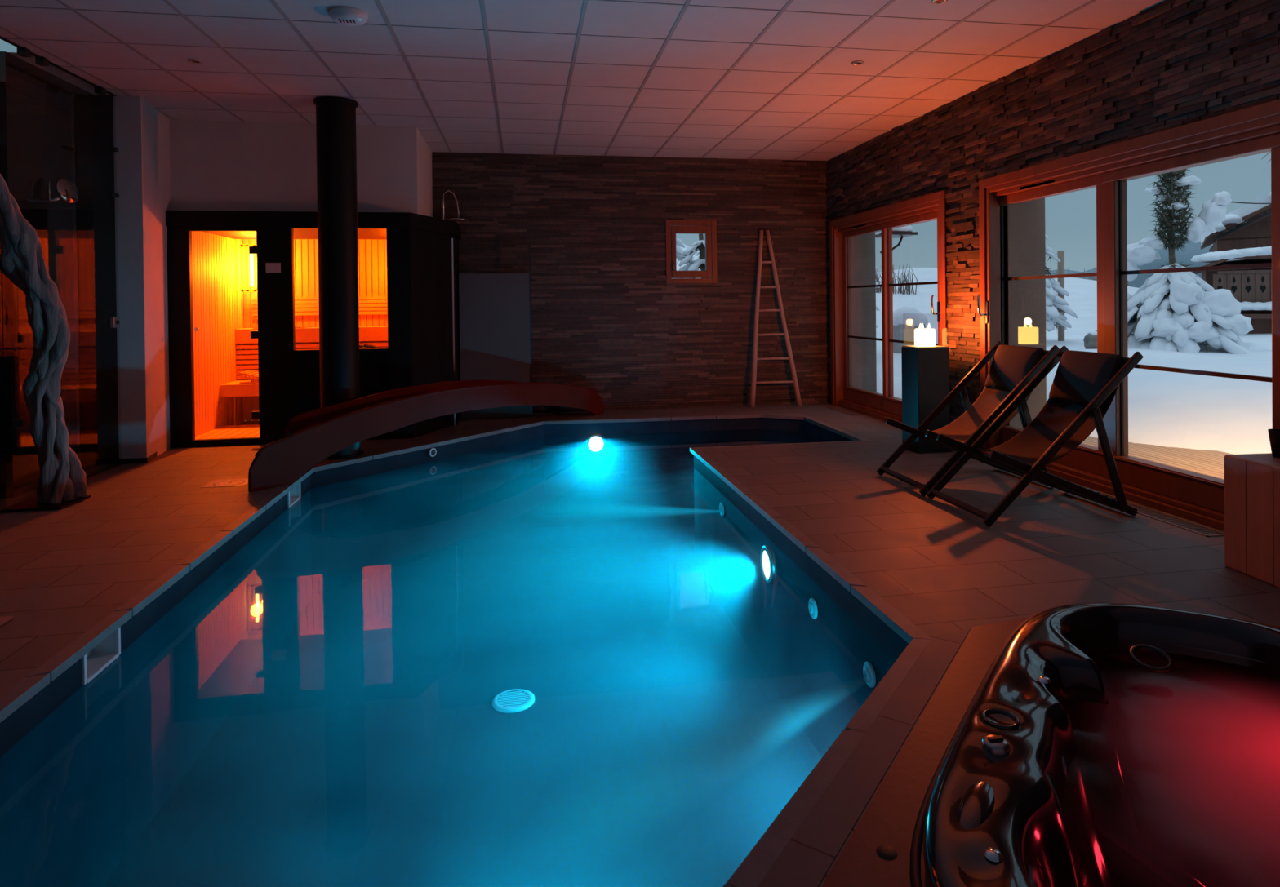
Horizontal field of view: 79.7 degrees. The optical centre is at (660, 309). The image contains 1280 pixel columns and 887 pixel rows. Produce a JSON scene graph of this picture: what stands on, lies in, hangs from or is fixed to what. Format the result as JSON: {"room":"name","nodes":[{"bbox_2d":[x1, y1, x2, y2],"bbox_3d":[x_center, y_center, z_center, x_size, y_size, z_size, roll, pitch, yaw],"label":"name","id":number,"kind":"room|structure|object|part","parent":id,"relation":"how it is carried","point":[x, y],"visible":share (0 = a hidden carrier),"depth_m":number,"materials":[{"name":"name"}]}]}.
{"room":"spa","nodes":[
{"label":"spa","id":0,"kind":"room"},
{"bbox_2d":[0,51,119,498],"bbox_3d":[-4.914,-0.611,2.015,2.248,3.900,8.900,-1,0,-10],"label":"wall","id":1,"kind":"structure","parent":0,"point":[52,128],"depth_m":5.95,"materials":[{"name":"black tile"}]},
{"bbox_2d":[40,177,78,204],"bbox_3d":[-4.494,-0.891,5.767,0.106,0.216,0.292,-1,0,16],"label":"shower","id":2,"kind":"object","parent":1,"relation":"attached to","point":[66,189],"visible":1,"depth_m":5.77,"materials":[{"name":"silver metal"}]},
{"bbox_2d":[168,119,432,217],"bbox_3d":[-3.854,-0.416,8.402,2.570,3.383,2.000,-1,0,-10],"label":"wall","id":3,"kind":"structure","parent":0,"point":[215,165],"depth_m":7.41,"materials":[{"name":"white paint"}]},
{"bbox_2d":[0,416,908,886],"bbox_3d":[-0.063,1.790,4.444,4.814,1.049,8.474,-1,0,-10],"label":"pool water","id":4,"kind":"structure","parent":0,"point":[308,704],"depth_m":4.25,"materials":[{"name":"blue liquid"}]},
{"bbox_2d":[81,626,120,685],"bbox_3d":[-2.369,1.400,3.101,0.212,0.140,0.274,-1,0,-10],"label":"skimmer","id":5,"kind":"object","parent":4,"relation":"attached to","point":[108,651],"visible":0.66,"depth_m":3.20,"materials":[{"name":"white plastic"}]},
{"bbox_2d":[287,483,300,507],"bbox_3d":[-2.835,1.384,5.715,0.212,0.140,0.294,-1,0,-10],"label":"skimmer","id":6,"kind":"object","parent":4,"relation":"attached to","point":[294,495],"visible":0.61,"depth_m":5.85,"materials":[{"name":"white plastic"}]},
{"bbox_2d":[428,448,436,457],"bbox_3d":[-2.141,1.351,7.210,0.014,0.084,0.084,0,1,33],"label":"inlet","id":7,"kind":"object","parent":4,"relation":"attached to","point":[432,453],"visible":1,"depth_m":7.20,"materials":[{"name":"white plastic"}]},
{"bbox_2d":[0,413,931,886],"bbox_3d":[-0.069,1.280,4.440,4.890,0.036,8.552,-1,0,-10],"label":"trim","id":8,"kind":"structure","parent":4,"relation":"attached to","point":[756,865],"depth_m":3.11,"materials":[{"name":"stone"}]},
{"bbox_2d":[491,688,534,713],"bbox_3d":[-0.870,2.313,4.532,0.250,0.020,0.250,-1,0,-10],"label":"drain","id":9,"kind":"object","parent":4,"relation":"on","point":[517,701],"visible":1,"depth_m":4.51,"materials":[{"name":"white plastic"}]},
{"bbox_2d":[585,433,606,454],"bbox_3d":[-0.720,1.504,8.538,0.230,0.230,0.024,-1,0,-10],"label":"pool light","id":10,"kind":"object","parent":4,"relation":"attached to","point":[595,444],"visible":1,"depth_m":8.53,"materials":[{"name":"white glass"}]},
{"bbox_2d":[719,502,724,516],"bbox_3d":[0.462,1.532,5.856,0.024,0.104,0.104,-1,0,-10],"label":"jet","id":11,"kind":"object","parent":4,"relation":"attached to","point":[721,505],"visible":1,"depth_m":5.83,"materials":[{"name":"white plastic"}]},
{"bbox_2d":[760,545,774,584],"bbox_3d":[0.660,1.584,4.746,0.024,0.230,0.230,-1,0,-10],"label":"pool light","id":12,"kind":"object","parent":4,"relation":"attached to","point":[766,559],"visible":1,"depth_m":4.71,"materials":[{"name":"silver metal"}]},
{"bbox_2d":[808,598,817,619],"bbox_3d":[0.791,1.569,4.011,0.024,0.104,0.104,-1,0,-10],"label":"jet","id":13,"kind":"object","parent":4,"relation":"attached to","point":[812,606],"visible":1,"depth_m":3.99,"materials":[{"name":"white plastic"}]},
{"bbox_2d":[732,628,970,886],"bbox_3d":[0.131,1.285,1.513,0.159,0.002,3.728,0,1,33],"label":"floor tiles","id":14,"kind":"structure","parent":4,"relation":"attached to","point":[806,860],"depth_m":2.08,"materials":[{"name":"tile"}]},
{"bbox_2d":[862,662,875,688],"bbox_3d":[0.908,1.603,3.357,0.024,0.104,0.104,-1,0,-10],"label":"jet","id":15,"kind":"object","parent":4,"relation":"attached to","point":[868,673],"visible":1,"depth_m":3.34,"materials":[{"name":"white plastic"}]},
{"bbox_2d":[822,617,1026,886],"bbox_3d":[0.489,1.276,1.716,0.234,0.005,3.425,0,1,34],"label":"hot tub surround","id":16,"kind":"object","parent":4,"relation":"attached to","point":[890,819],"depth_m":2.07,"materials":[{"name":"brown wood"}]},
{"bbox_2d":[875,845,897,860],"bbox_3d":[0.529,1.272,1.794,0.048,0.002,0.048,-1,0,-10],"label":"plug","id":17,"kind":"object","parent":16,"relation":"on","point":[886,852],"visible":1,"depth_m":1.79,"materials":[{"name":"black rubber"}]},
{"bbox_2d":[0,0,1165,160],"bbox_3d":[-1.383,-2.236,3.981,9.930,0.881,11.550,-1,0,-10],"label":"ceiling","id":18,"kind":"structure","parent":0,"point":[732,79],"depth_m":5.64,"materials":[{"name":"tile"}]},
{"bbox_2d":[187,58,202,63],"bbox_3d":[-3.354,-1.785,5.526,0.090,0.008,0.090,-1,0,-10],"label":"recessed light","id":19,"kind":"object","parent":18,"relation":"in","point":[192,60],"visible":1,"depth_m":5.52,"materials":[{"name":"silver metal"}]},
{"bbox_2d":[328,6,368,26],"bbox_3d":[-1.901,-1.769,4.668,0.224,0.060,0.224,-1,0,-10],"label":"smoke detector","id":20,"kind":"object","parent":18,"relation":"attached to","point":[348,16],"visible":1,"depth_m":4.61,"materials":[{"name":"white plastic"}]},
{"bbox_2d":[851,60,863,65],"bbox_3d":[1.474,-1.841,5.737,0.090,0.008,0.090,-1,0,-10],"label":"recessed light","id":21,"kind":"object","parent":18,"relation":"in","point":[857,62],"visible":1,"depth_m":5.73,"materials":[{"name":"silver metal"}]},
{"bbox_2d":[931,0,947,4],"bbox_3d":[1.662,-1.834,4.567,0.090,0.008,0.090,-1,0,-10],"label":"recessed light","id":22,"kind":"object","parent":18,"relation":"in","point":[933,2],"visible":1,"depth_m":4.57,"materials":[{"name":"silver metal"}]},
{"bbox_2d":[431,151,830,413],"bbox_3d":[-0.286,-0.466,9.552,4.860,3.383,0.487,-1,0,-10],"label":"wall","id":23,"kind":"structure","parent":0,"point":[606,319],"depth_m":9.35,"materials":[{"name":"stone"}]},
{"bbox_2d":[442,190,467,221],"bbox_3d":[-2.381,-0.641,8.764,0.385,1.454,0.200,0,1,22],"label":"shower","id":24,"kind":"object","parent":23,"relation":"attached to","point":[458,219],"visible":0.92,"depth_m":8.74,"materials":[{"name":"silver metal"}]},
{"bbox_3d":[-2.416,-0.641,8.812,0.309,1.454,0.047,0,1,40],"label":"arm","id":25,"kind":"part","parent":24,"relation":"part of","materials":[{"name":"silver metal"}]},
{"bbox_2d":[665,219,717,283],"bbox_3d":[0.377,-0.706,9.465,0.640,0.780,0.187,-1,0,-10],"label":"window","id":26,"kind":"structure","parent":23,"relation":"in","point":[708,228],"depth_m":9.43,"materials":[{"name":"brown wood"}]},
{"bbox_2d":[0,402,1279,886],"bbox_3d":[-1.429,1.287,3.638,9.630,0.001,11.250,-1,0,-10],"label":"floor","id":27,"kind":"structure","parent":0,"point":[936,562],"depth_m":4.23,"materials":[{"name":"stone"}]},
{"bbox_2d":[0,616,13,626],"bbox_3d":[-2.897,1.303,2.869,0.470,0.011,0.650,-1,0,-10],"label":"floor mat","id":28,"kind":"object","parent":27,"relation":"on","point":[3,620],"visible":1,"depth_m":3.19,"materials":[{"name":"brown fabric"}]},
{"bbox_2d":[0,173,90,512],"bbox_3d":[-4.038,-0.189,4.800,0.378,2.999,1.059,-1,0,-10],"label":"twisted trunk","id":29,"kind":"object","parent":27,"relation":"on","point":[62,481],"visible":1,"depth_m":5.00,"materials":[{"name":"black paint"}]},
{"bbox_3d":[-4.083,1.296,5.103,0.360,0.014,0.315,-1,0,-10],"label":"plate","id":30,"kind":"part","parent":29,"relation":"part of","materials":[{"name":"black paint"}]},
{"bbox_2d":[0,35,122,512],"bbox_3d":[-3.756,-0.215,2.169,0.071,3.076,8.592,-1,0,-10],"label":"glass screen","id":31,"kind":"object","parent":27,"relation":"on","point":[22,51],"depth_m":5.82,"materials":[{"name":"grey metal"}]},
{"bbox_3d":[-4.473,0.109,6.293,0.043,0.090,0.090,-1,0,-10],"label":"push button","id":32,"kind":"part","parent":31,"relation":"part of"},
{"bbox_2d":[112,95,170,458],"bbox_3d":[-4.518,-0.246,6.837,0.210,3.083,0.850,-1,0,-10],"label":"wall pier","id":33,"kind":"object","parent":27,"relation":"on","point":[141,133],"visible":0.88,"depth_m":6.44,"materials":[{"name":"white paint"}]},
{"bbox_2d":[118,452,156,464],"bbox_3d":[-4.495,1.273,6.844,0.220,0.045,0.862,-1,0,-10],"label":"baseboard","id":34,"kind":"object","parent":33,"relation":"attached to","point":[135,460],"visible":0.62,"depth_m":6.43,"materials":[{"name":"black wood"}]},
{"bbox_2d":[200,478,248,488],"bbox_3d":[-3.197,1.287,5.675,0.295,0.004,0.240,-1,0,-10],"label":"floor mat","id":35,"kind":"object","parent":27,"relation":"on","point":[228,482],"visible":1,"depth_m":5.65,"materials":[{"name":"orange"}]},
{"bbox_2d":[165,210,461,448],"bbox_3d":[-3.466,0.170,8.149,2.550,2.205,1.720,-1,0,-10],"label":"cabin","id":36,"kind":"object","parent":27,"relation":"on","point":[405,259],"visible":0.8,"depth_m":7.51,"materials":[{"name":"brown wood"}]},
{"bbox_2d":[240,244,257,292],"bbox_3d":[-4.588,-0.459,8.674,0.262,0.540,0.125,-1,0,-10],"label":"lamp","id":37,"kind":"object","parent":36,"relation":"attached to","point":[252,256],"visible":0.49,"depth_m":8.61,"materials":[{"name":"brown wood"}]},
{"bbox_3d":[-4.585,-0.459,8.708,0.140,0.400,0.060,-1,0,-10],"label":"bulb","id":38,"kind":"part","parent":37,"relation":"part of","materials":[{"name":"white glass"}]},
{"bbox_2d":[239,370,258,383],"bbox_3d":[-4.225,0.746,8.322,0.548,0.147,0.300,-1,0,-10],"label":"headrest cover","id":39,"kind":"object","parent":36,"relation":"on","point":[254,379],"visible":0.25,"depth_m":8.16,"materials":[{"name":"brown wood"}]},
{"bbox_2d":[265,262,280,272],"bbox_3d":[-3.671,-0.389,7.265,0.132,0.095,0.002,-1,0,-10],"label":"notice","id":40,"kind":"object","parent":36,"relation":"attached to","point":[270,267],"visible":1,"depth_m":7.26,"materials":[{"name":"white paper"}]},
{"bbox_2d":[252,318,311,328],"bbox_3d":[-4.305,0.174,8.731,0.548,0.147,0.300,-1,0,-10],"label":"headrest cover","id":41,"kind":"object","parent":36,"relation":"on","point":[256,319],"visible":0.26,"depth_m":8.56,"materials":[{"name":"brown wood"}]},
{"bbox_3d":[-3.453,-0.859,8.001,2.550,0.145,1.425,-1,0,-10],"label":"cornice","id":42,"kind":"part","parent":36,"relation":"part of","materials":[{"name":"black wood"}]},
{"bbox_3d":[-3.723,-0.041,8.917,1.900,0.260,0.035,-1,0,-10],"label":"backrest","id":43,"kind":"part","parent":36,"relation":"part of","materials":[{"name":"brown wood"}]},
{"bbox_2d":[359,342,375,348],"bbox_3d":[-2.889,0.773,7.718,0.440,0.873,0.320,-1,0,-10],"label":"heater","id":44,"kind":"object","parent":36,"relation":"on","point":[365,345],"visible":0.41,"depth_m":7.64,"materials":[{"name":"grey metal"}]},
{"bbox_2d":[313,96,364,459],"bbox_3d":[-2.802,-0.262,6.670,0.370,3.079,0.370,-1,0,-10],"label":"round column","id":45,"kind":"structure","parent":27,"relation":"on","point":[335,117],"depth_m":6.53,"materials":[{"name":"black metal"}]},
{"bbox_2d":[248,379,604,492],"bbox_3d":[-1.931,0.977,7.294,0.376,0.564,4.268,0,1,31],"label":"bench","id":46,"kind":"object","parent":27,"relation":"on","point":[309,437],"visible":1,"depth_m":6.45,"materials":[{"name":"brown wood"}]},
{"bbox_3d":[-2.052,0.986,7.423,0.030,0.548,3.402,0,1,31],"label":"panel","id":47,"kind":"part","parent":46,"relation":"part of","materials":[{"name":"brown wood"}]},
{"bbox_2d":[451,238,532,428],"bbox_3d":[-1.831,0.240,8.424,0.815,2.015,0.665,-1,0,-10],"label":"screen","id":48,"kind":"object","parent":27,"relation":"on","point":[495,311],"visible":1,"depth_m":8.73,"materials":[{"name":"grey glass"}]},
{"bbox_3d":[-1.494,0.233,8.807,0.018,2.015,0.027,-1,0,-10],"label":"edge trim","id":49,"kind":"part","parent":48,"relation":"part of","materials":[{"name":"grey metal"}]},
{"bbox_2d":[749,230,801,408],"bbox_3d":[1.399,0.112,9.513,0.674,2.199,0.201,-1,0,-10],"label":"ladder","id":50,"kind":"object","parent":27,"relation":"on","point":[757,310],"visible":1,"depth_m":9.50,"materials":[{"name":"brown wood"}]},
{"bbox_3d":[1.189,0.115,9.476,0.064,2.196,0.291,0,1,43],"label":"rail","id":51,"kind":"part","parent":50,"relation":"part of","materials":[{"name":"brown wood"}]},
{"bbox_3d":[1.532,0.111,9.541,0.432,2.199,0.064,-1,0,13],"label":"rail","id":52,"kind":"part","parent":50,"relation":"part of","materials":[{"name":"brown wood"}]},
{"bbox_2d":[901,346,952,453],"bbox_3d":[2.299,0.778,6.652,0.320,0.885,0.320,-1,0,-10],"label":"pedestal","id":53,"kind":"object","parent":27,"relation":"on","point":[925,371],"depth_m":6.52,"materials":[{"name":"black wood"}]},
{"bbox_2d":[902,313,948,348],"bbox_3d":[2.292,0.187,6.647,0.284,0.295,0.284,-1,0,-10],"label":"glass lantern","id":54,"kind":"object","parent":53,"relation":"on","point":[904,346],"visible":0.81,"depth_m":6.53,"materials":[{"name":"beige"}]},
{"bbox_2d":[914,323,935,346],"bbox_3d":[2.292,0.223,6.647,0.172,0.197,0.172,-1,0,-10],"label":"candle","id":55,"kind":"object","parent":54,"relation":"in","point":[923,337],"visible":1,"depth_m":6.58,"materials":[{"name":"white wax"}]},
{"bbox_2d":[902,345,948,348],"bbox_3d":[2.294,0.328,6.648,0.284,0.012,0.284,-1,0,-10],"label":"tray","id":56,"kind":"object","parent":53,"relation":"on","point":[905,346],"depth_m":6.53,"materials":[{"name":"black"}]},
{"bbox_3d":[2.304,1.214,6.655,0.320,0.012,0.320,-1,0,-10],"label":"foot plate","id":57,"kind":"part","parent":53,"relation":"part of","materials":[{"name":"black metal"}]},
{"bbox_2d":[875,341,1059,497],"bbox_3d":[2.158,0.740,5.443,1.039,0.978,0.698,-1,0,-10],"label":"deck chair","id":58,"kind":"object","parent":27,"relation":"on","point":[1012,367],"visible":0.78,"depth_m":5.55,"materials":[{"name":"brown wood"}]},
{"bbox_3d":[2.103,0.738,5.750,1.039,0.978,0.024,-1,0,-10],"label":"long rail","id":59,"kind":"part","parent":58,"relation":"part of","materials":[{"name":"brown wood"}]},
{"bbox_3d":[2.131,1.011,5.729,0.954,0.432,0.024,-1,0,-10],"label":"rail","id":60,"kind":"part","parent":58,"relation":"part of","materials":[{"name":"brown wood"}]},
{"bbox_3d":[2.231,1.014,5.168,0.954,0.432,0.024,-1,0,-10],"label":"rail","id":61,"kind":"part","parent":58,"relation":"part of","materials":[{"name":"brown wood"}]},
{"bbox_2d":[984,344,1044,392],"bbox_3d":[2.532,0.428,5.508,0.163,0.338,0.515,-1,0,-10],"label":"cushion","id":62,"kind":"object","parent":58,"relation":"on","point":[1011,364],"depth_m":5.49,"materials":[{"name":"black fabric"}]},
{"bbox_2d":[925,346,1143,528],"bbox_3d":[2.283,0.744,4.744,1.039,0.978,0.698,-1,0,-10],"label":"deck chair","id":63,"kind":"object","parent":27,"relation":"on","point":[1085,384],"visible":1,"depth_m":4.74,"materials":[{"name":"brown wood"}]},
{"bbox_3d":[2.228,0.742,5.051,1.039,0.978,0.024,-1,0,-10],"label":"long rail","id":64,"kind":"part","parent":63,"relation":"part of","materials":[{"name":"brown wood"}]},
{"bbox_3d":[2.255,1.015,5.030,0.954,0.432,0.024,-1,0,-10],"label":"rail","id":65,"kind":"part","parent":63,"relation":"part of","materials":[{"name":"brown wood"}]},
{"bbox_3d":[2.356,1.019,4.469,0.954,0.432,0.024,-1,0,-10],"label":"rail","id":66,"kind":"part","parent":63,"relation":"part of","materials":[{"name":"brown wood"}]},
{"bbox_2d":[1048,350,1123,408],"bbox_3d":[2.657,0.433,4.809,0.163,0.338,0.515,-1,0,-10],"label":"cushion","id":67,"kind":"object","parent":63,"relation":"on","point":[1080,376],"depth_m":4.78,"materials":[{"name":"black fabric"}]},
{"bbox_2d":[909,602,1279,886],"bbox_3d":[1.891,1.615,1.759,2.264,0.940,2.264,0,1,34],"label":"hot tub","id":68,"kind":"object","parent":27,"relation":"in","point":[990,815],"visible":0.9,"depth_m":2.17,"materials":[{"name":"black plastic"}]},
{"bbox_2d":[957,782,995,829],"bbox_3d":[0.756,1.189,1.828,0.076,0.028,0.241,0,1,31],"label":"knob","id":69,"kind":"object","parent":68,"relation":"on","point":[975,800],"depth_m":1.82,"materials":[{"name":"black plastic"}]},
{"bbox_3d":[0.902,1.171,2.062,0.072,0.020,0.072,-1,0,-10],"label":"knob","id":70,"kind":"part","parent":68,"relation":"part of","materials":[{"name":"grey metal"}]},
{"bbox_2d":[1039,649,1279,886],"bbox_3d":[1.906,1.294,1.743,1.857,0.008,1.902,0,1,34],"label":"water","id":71,"kind":"object","parent":68,"relation":"in","point":[1174,781],"visible":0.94,"depth_m":2.10,"materials":[{"name":"red liquid"}]},
{"bbox_2d":[1082,486,1224,537],"bbox_3d":[2.890,1.224,4.891,0.135,0.005,1.500,-1,0,-10],"label":"floor grate","id":72,"kind":"object","parent":27,"relation":"on","point":[1201,530],"visible":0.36,"depth_m":4.43,"materials":[{"name":"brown metal"}]},
{"bbox_2d":[1224,453,1279,588],"bbox_3d":[2.988,0.969,3.407,0.501,0.540,0.620,-1,0,-6],"label":"wooden cabinet","id":73,"kind":"object","parent":27,"relation":"on","point":[1251,481],"visible":1,"depth_m":3.53,"materials":[{"name":"brown wood"}]},
{"bbox_2d":[1267,429,1279,458],"bbox_3d":[2.921,0.635,3.603,0.104,0.125,0.104,-1,0,-10],"label":"cup","id":74,"kind":"object","parent":73,"relation":"on","point":[1273,434],"visible":1,"depth_m":3.59,"materials":[{"name":"black paint"}]},
{"bbox_2d":[825,0,1279,429],"bbox_3d":[3.307,-0.466,4.624,0.576,3.383,11.150,-1,0,-10],"label":"wall","id":75,"kind":"structure","parent":0,"point":[1171,64],"depth_m":6.09,"materials":[{"name":"stone"}]},
{"bbox_2d":[829,190,947,422],"bbox_3d":[2.419,0.058,8.294,0.270,2.295,2.640,-1,0,-10],"label":"door","id":76,"kind":"structure","parent":75,"relation":"in","point":[932,206],"depth_m":8.43,"materials":[{"name":"brown wood"}]},
{"bbox_2d":[850,224,865,229],"bbox_3d":[2.297,-0.958,8.906,0.012,0.020,0.400,-1,0,-10],"label":"air vent","id":77,"kind":"object","parent":76,"relation":"attached to","point":[856,226],"depth_m":8.93,"materials":[{"name":"brown wood"}]},
{"bbox_3d":[2.388,0.090,8.943,0.083,2.065,1.122,-1,0,-10],"label":"sash","id":78,"kind":"part","parent":76,"relation":"part of","materials":[{"name":"brown wood"}]},
{"bbox_3d":[2.588,0.097,7.766,0.103,2.065,1.312,-1,0,-10],"label":"sash","id":79,"kind":"part","parent":76,"relation":"part of","materials":[{"name":"brown wood"}]},
{"bbox_3d":[2.539,-0.008,7.089,0.086,0.244,0.035,-1,0,-5],"label":"handle","id":80,"kind":"part","parent":76,"relation":"part of","materials":[{"name":"silver metal"}]},
{"bbox_2d":[977,98,1279,531],"bbox_3d":[2.992,0.077,5.080,0.270,2.295,2.790,-1,0,-10],"label":"window frame","id":81,"kind":"structure","parent":75,"relation":"in","point":[1197,497],"depth_m":5.09,"materials":[{"name":"brown wood"}]},
{"bbox_3d":[2.669,-0.004,6.360,0.086,0.244,0.035,-1,0,-5],"label":"handle","id":82,"kind":"part","parent":81,"relation":"part of","materials":[{"name":"silver metal"}]},
{"bbox_2d":[1019,179,1054,190],"bbox_3d":[2.851,-0.939,5.800,0.012,0.020,0.400,-1,0,-10],"label":"air vent","id":83,"kind":"object","parent":81,"relation":"attached to","point":[1042,183],"depth_m":5.80,"materials":[{"name":"brown wood"}]},
{"bbox_3d":[2.954,0.109,5.770,0.083,2.065,1.197,-1,0,-10],"label":"sash","id":84,"kind":"part","parent":81,"relation":"part of","materials":[{"name":"brown wood"}]},
{"bbox_3d":[3.167,0.117,4.518,0.103,2.065,1.392,-1,0,-10],"label":"sash","id":85,"kind":"part","parent":81,"relation":"part of","materials":[{"name":"brown wood"}]},
{"label":"outside","id":86,"kind":"structure","parent":0,"visible":0},
{"bbox_2d":[1046,234,1211,288],"bbox_3d":[243.914,-18.628,391.020,148.161,38.000,144.548,-1,0,-10],"label":"mountain","id":87,"kind":"structure","parent":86,"point":[1184,255],"depth_m":356.79},
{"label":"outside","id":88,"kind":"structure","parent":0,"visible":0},
{"bbox_2d":[675,243,700,271],"bbox_3d":[-10.906,-3.514,33.302,18.300,8.259,50.000,-1,0,-10],"label":"snow bank","id":89,"kind":"object","parent":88,"point":[696,256],"visible":0.02,"depth_m":16.60,"materials":[{"name":"white snow"}]},
{"bbox_2d":[675,233,694,271],"bbox_3d":[-0.235,-0.915,12.350,1.734,2.068,1.758,-1,0,-10],"label":"bush","id":90,"kind":"object","parent":89,"relation":"on","point":[679,251],"visible":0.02,"depth_m":12.37,"materials":[{"name":"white plant"}]},
{"bbox_2d":[678,234,705,271],"bbox_3d":[0.679,-0.754,11.871,0.992,2.002,0.877,-1,0,-10],"label":"sapling","id":91,"kind":"object","parent":89,"relation":"on","point":[695,265],"visible":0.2,"depth_m":11.80,"materials":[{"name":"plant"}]},
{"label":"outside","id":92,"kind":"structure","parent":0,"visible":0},
{"bbox_2d":[875,225,917,253],"bbox_3d":[3.686,-1.126,12.015,0.511,0.509,0.644,-1,0,-10],"label":"bracket","id":93,"kind":"object","parent":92,"point":[900,233],"visible":0.54,"depth_m":11.76,"materials":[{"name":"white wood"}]},
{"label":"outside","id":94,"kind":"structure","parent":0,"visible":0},
{"bbox_2d":[1231,201,1271,204],"bbox_3d":[10.601,-1.903,13.398,4.697,0.367,0.020,-1,1,-37],"label":"overhead cable","id":95,"kind":"object","parent":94,"point":[1231,202],"visible":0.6,"depth_m":12.85,"materials":[{"name":"black rubber"}]},
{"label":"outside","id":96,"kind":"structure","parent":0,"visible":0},
{"bbox_2d":[875,267,1272,454],"bbox_3d":[32.446,-0.773,42.297,70.000,2.668,75.000,-1,0,-10],"label":"snow ground","id":97,"kind":"structure","parent":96,"point":[1167,409],"depth_m":8.21,"materials":[{"name":"white snow"}]},
{"bbox_2d":[875,266,879,328],"bbox_3d":[3.183,-0.897,13.687,1.405,3.301,1.342,-1,0,15],"label":"conifer","id":98,"kind":"object","parent":97,"relation":"on","point":[877,283],"visible":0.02,"depth_m":13.43,"materials":[{"name":"green plant"}]},
{"bbox_2d":[875,272,893,293],"bbox_3d":[6.702,-0.811,24.318,1.413,0.785,0.541,-1,0,-10],"label":"bush","id":99,"kind":"object","parent":97,"relation":"on","point":[877,279],"visible":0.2,"depth_m":24.35,"materials":[{"name":"brown plant"}]},
{"bbox_2d":[875,263,917,294],"bbox_3d":[7.514,-0.918,24.699,1.419,1.036,0.631,-1,0,-10],"label":"bush","id":100,"kind":"object","parent":97,"relation":"on","point":[907,289],"visible":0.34,"depth_m":24.63,"materials":[{"name":"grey plant"}]},
{"bbox_2d":[893,306,928,353],"bbox_3d":[4.553,0.396,14.122,0.709,0.888,0.582,-1,0,-10],"label":"rock","id":101,"kind":"object","parent":97,"relation":"on","point":[906,319],"visible":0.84,"depth_m":13.91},
{"bbox_2d":[1057,250,1064,341],"bbox_3d":[7.293,-0.226,13.956,0.106,1.662,0.134,0,1,35],"label":"wooden post","id":102,"kind":"object","parent":97,"relation":"on","point":[1060,265],"visible":0.55,"depth_m":13.91,"materials":[{"name":"brown wood"}]},
{"bbox_2d":[1044,232,1077,332],"bbox_3d":[6.781,-0.588,13.798,1.366,2.201,1.351,-1,0,-10],"label":"tree","id":103,"kind":"object","parent":97,"relation":"on","point":[1054,318],"visible":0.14,"depth_m":13.52,"materials":[{"name":"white plant"}]},
{"bbox_2d":[1048,268,1128,286],"bbox_3d":[18.620,-1.300,34.796,4.570,1.176,2.094,-1,0,-10],"label":"bush","id":104,"kind":"object","parent":97,"relation":"on","point":[1068,268],"visible":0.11,"depth_m":34.27,"materials":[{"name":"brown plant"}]},
{"bbox_2d":[1083,330,1097,349],"bbox_3d":[6.872,0.526,12.000,0.547,0.429,0.421,-1,0,-10],"label":"rock","id":105,"kind":"object","parent":97,"relation":"on","point":[1090,340],"visible":0.27,"depth_m":11.92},
{"bbox_2d":[1080,436,1233,479],"bbox_3d":[4.055,1.192,5.403,1.109,0.078,3.200,-1,0,-10],"label":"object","id":106,"kind":"object","parent":97,"relation":"on","point":[1210,463],"visible":0.08,"depth_m":5.96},
{"bbox_2d":[1127,168,1271,354],"bbox_3d":[8.093,-0.725,11.957,2.176,3.175,2.193,-1,0,-10],"label":"spruce","id":107,"kind":"object","parent":97,"relation":"on","point":[1181,312],"visible":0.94,"depth_m":11.70,"materials":[{"name":"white plant"}]},
{"bbox_2d":[1191,246,1271,333],"bbox_3d":[15.473,-0.301,16.872,6.286,2.580,4.716,0,1,34],"label":"chalet","id":108,"kind":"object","parent":97,"relation":"on","point":[1251,287],"visible":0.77,"depth_m":16.65,"materials":[{"name":"brown wood"}]},
{"bbox_2d":[1200,191,1271,266],"bbox_3d":[20.082,-2.013,22.304,7.316,5.410,7.810,0,1,34],"label":"roof","id":109,"kind":"object","parent":108,"relation":"attached to","point":[1249,225],"visible":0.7,"depth_m":21.48,"materials":[{"name":"brown wood"}]}
]}

